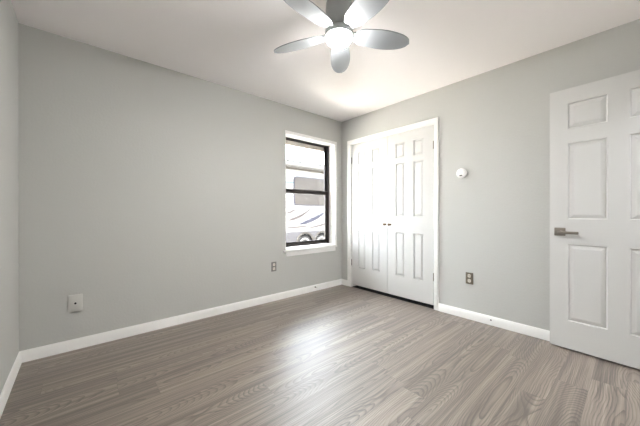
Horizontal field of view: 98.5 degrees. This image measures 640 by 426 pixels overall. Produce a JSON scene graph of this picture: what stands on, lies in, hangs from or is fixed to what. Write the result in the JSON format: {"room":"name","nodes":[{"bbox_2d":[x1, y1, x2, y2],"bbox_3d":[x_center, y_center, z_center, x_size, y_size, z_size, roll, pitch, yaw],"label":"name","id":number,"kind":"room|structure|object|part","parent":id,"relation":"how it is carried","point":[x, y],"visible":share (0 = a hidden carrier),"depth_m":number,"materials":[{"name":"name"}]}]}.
{"room":"empty bedroom","nodes":[
{"label":"empty bedroom","id":0,"kind":"room"},
{"bbox_2d":[0,0,18,393],"bbox_3d":[-0.618,-0.142,0.117,0.120,2.440,4.835,0,0,-41],"label":"wall","id":1,"kind":"structure","parent":0,"point":[9,112],"depth_m":1.70,"materials":[{"name":"grey paint"}]},
{"bbox_2d":[0,352,21,417],"bbox_3d":[-1.088,1.036,0.760,0.014,0.083,3.220,0,0,-41],"label":"baseboard","id":2,"kind":"structure","parent":1,"relation":"attached to","point":[7,388],"depth_m":1.66,"materials":[{"name":"white paint"}]},
{"bbox_2d":[18,23,341,350],"bbox_3d":[-0.709,0.003,3.379,4.272,2.740,0.200,0,0,-41],"label":"wall","id":3,"kind":"structure","parent":0,"point":[148,192],"depth_m":2.48,"materials":[{"name":"grey paint"}]},
{"bbox_2d":[68,294,82,312],"bbox_3d":[-1.927,0.710,2.171,0.086,0.132,0.020,0,0,-41],"label":"wall jack","id":4,"kind":"object","parent":3,"relation":"attached to","point":[75,302],"visible":1,"depth_m":2.17,"materials":[{"name":"grey plastic"}]},
{"bbox_2d":[19,279,341,362],"bbox_3d":[-0.913,1.032,3.060,3.302,0.083,0.014,0,0,-41],"label":"baseboard","id":5,"kind":"structure","parent":3,"relation":"attached to","point":[82,342],"depth_m":2.52,"materials":[{"name":"white paint"}]},
{"bbox_2d":[271,262,275,271],"bbox_3d":[-0.563,0.655,3.368,0.072,0.116,0.010,0,0,-41],"label":"wall outlet","id":6,"kind":"object","parent":3,"relation":"attached to","point":[273,264],"visible":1,"depth_m":3.36,"materials":[{"name":"grey plastic"}]},
{"bbox_2d":[283,243,336,256],"bbox_3d":[-0.173,0.509,3.833,0.932,0.086,0.239,0,0,-41],"label":"window sill","id":7,"kind":"structure","parent":3,"relation":"attached to","point":[317,248],"depth_m":3.75,"materials":[{"name":"white paint"}]},
{"bbox_2d":[285,130,336,249],"bbox_3d":[-0.180,-0.293,3.856,1.177,1.550,0.236,0,0,-41],"label":"window","id":8,"kind":"structure","parent":3,"relation":"in","point":[325,192],"depth_m":4.07,"materials":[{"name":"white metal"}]},
{"bbox_3d":[-0.223,-0.638,3.904,0.829,0.720,0.022,0,0,-41],"label":"sash","id":9,"kind":"part","parent":8,"relation":"part of","materials":[{"name":"brown metal"}]},
{"bbox_3d":[-0.203,0.054,3.883,0.833,0.756,0.024,0,0,-41],"label":"sash","id":10,"kind":"part","parent":8,"relation":"part of","materials":[{"name":"brown metal"}]},
{"bbox_2d":[0,285,639,425],"bbox_3d":[0.909,1.133,1.451,4.172,0.123,4.835,0,0,-41],"label":"floor","id":11,"kind":"structure","parent":0,"point":[340,355],"depth_m":1.82,"materials":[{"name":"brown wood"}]},
{"bbox_2d":[11,0,639,121],"bbox_3d":[0.941,-1.465,1.424,4.552,0.200,4.955,0,0,-41],"label":"ceiling","id":12,"kind":"structure","parent":0,"point":[232,44],"depth_m":2.13,"materials":[{"name":"white paint"}]},
{"bbox_2d":[274,0,408,72],"bbox_3d":[0.112,-1.227,1.760,0.933,0.276,0.945,0,0,-41],"label":"ceiling fan","id":13,"kind":"object","parent":12,"relation":"hanging from","point":[341,16],"visible":1,"depth_m":1.74,"materials":[{"name":"grey"}]},
{"bbox_3d":[-0.150,-1.165,1.915,0.402,0.040,0.146,0,0,24],"label":"blade","id":14,"kind":"part","parent":13,"relation":"part of","materials":[{"name":"silver metal"}]},
{"bbox_3d":[-0.077,-1.164,1.571,0.146,0.040,0.402,0,0,42],"label":"blade","id":15,"kind":"part","parent":13,"relation":"part of","materials":[{"name":"silver metal"}]},
{"bbox_3d":[0.155,-1.165,2.091,0.146,0.040,0.402,0,0,6],"label":"blade","id":16,"kind":"part","parent":13,"relation":"part of","materials":[{"name":"silver metal"}]},
{"bbox_3d":[0.273,-1.165,1.534,0.146,0.040,0.402,0,0,-30],"label":"blade","id":17,"kind":"part","parent":13,"relation":"part of","materials":[{"name":"silver metal"}]},
{"bbox_3d":[0.416,-1.165,1.856,0.402,0.040,0.146,0,0,-12],"label":"blade","id":18,"kind":"part","parent":13,"relation":"part of","materials":[{"name":"silver metal"}]},
{"bbox_2d":[342,19,639,330],"bbox_3d":[1.434,-0.148,2.970,0.120,2.440,3.235,0,0,-41],"label":"wall","id":19,"kind":"structure","parent":0,"point":[494,125],"depth_m":2.58,"materials":[{"name":"grey paint"}]},
{"bbox_2d":[342,279,346,285],"bbox_3d":[0.368,1.030,4.091,0.014,0.083,0.116,0,0,-41],"label":"baseboard","id":20,"kind":"structure","parent":19,"relation":"attached to","point":[344,282],"depth_m":4.09,"materials":[{"name":"white paint"}]},
{"bbox_2d":[351,136,387,292],"bbox_3d":[0.658,0.023,3.766,0.078,2.016,0.616,0,0,-41],"label":"door","id":21,"kind":"structure","parent":19,"relation":"in","point":[369,159],"depth_m":3.73,"materials":[{"name":"white paint"}]},
{"bbox_2d":[347,117,438,310],"bbox_3d":[0.897,0.010,3.573,0.136,2.124,1.359,0,0,-41],"label":"door frame","id":22,"kind":"structure","parent":19,"relation":"attached to","point":[434,121],"depth_m":3.16,"materials":[{"name":"white paint"}]},
{"bbox_2d":[388,125,433,304],"bbox_3d":[1.066,0.023,3.298,0.078,2.016,0.617,0,0,-41],"label":"door","id":23,"kind":"structure","parent":19,"relation":"in","point":[410,153],"depth_m":3.29,"materials":[{"name":"white paint"}]},
{"bbox_2d":[456,168,466,177],"bbox_3d":[1.452,-0.408,2.826,0.042,0.100,0.100,0,0,-41],"label":"detector","id":24,"kind":"object","parent":19,"relation":"attached to","point":[461,173],"visible":1,"depth_m":2.81,"materials":[{"name":"white plastic"}]},
{"bbox_2d":[466,272,472,284],"bbox_3d":[1.510,0.660,2.786,0.010,0.116,0.072,0,0,-41],"label":"wall outlet","id":25,"kind":"object","parent":19,"relation":"attached to","point":[469,276],"visible":1,"depth_m":2.78,"materials":[{"name":"brown plastic"}]},
{"bbox_2d":[438,303,549,340],"bbox_3d":[1.873,1.031,2.367,0.014,0.083,1.749,0,0,-41],"label":"baseboard","id":26,"kind":"structure","parent":19,"relation":"attached to","point":[539,333],"depth_m":2.59,"materials":[{"name":"white paint"}]},
{"bbox_3d":[1.293,-0.145,0.620,3.422,2.440,0.120,0,0,-41],"label":"wall","id":27,"kind":"structure","parent":0,"visible":0},
{"bbox_2d":[550,70,639,368],"bbox_3d":[2.112,0.044,1.942,0.100,2.031,0.772,0,0,-41],"label":"door","id":28,"kind":"structure","parent":27,"relation":"in","point":[595,126],"depth_m":2.03,"materials":[{"name":"white paint"}]},
{"bbox_3d":[1.892,0.148,2.178,0.048,0.064,0.068,0,0,-41],"label":"handle","id":29,"kind":"part","parent":28,"relation":"part of","materials":[{"name":"silver metal"}]},
{"bbox_3d":[1.905,0.152,2.119,0.016,0.021,0.122,0,0,-38],"label":"lever","id":30,"kind":"part","parent":28,"relation":"part of","materials":[{"name":"silver metal"}]},
{"label":"outside","id":31,"kind":"structure","parent":0,"visible":0},
{"bbox_3d":[-2.001,1.304,22.028,100.000,0.190,90.000,0,0,-41],"label":"ground","id":32,"kind":"structure","parent":31,"visible":0},
{"bbox_2d":[286,159,323,241],"bbox_3d":[-1.115,-0.154,8.994,6.600,2.760,2.505,0,0,-41],"label":"travel trailer","id":33,"kind":"object","parent":32,"relation":"on","point":[304,212],"visible":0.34,"depth_m":8.09,"materials":[{"name":"grey metal"}]},
{"bbox_3d":[-0.395,-1.476,8.165,6.600,0.035,0.040,0,0,-41],"label":"roof rail","id":34,"kind":"part","parent":33,"relation":"part of","materials":[{"name":"white metal"}]}
]}

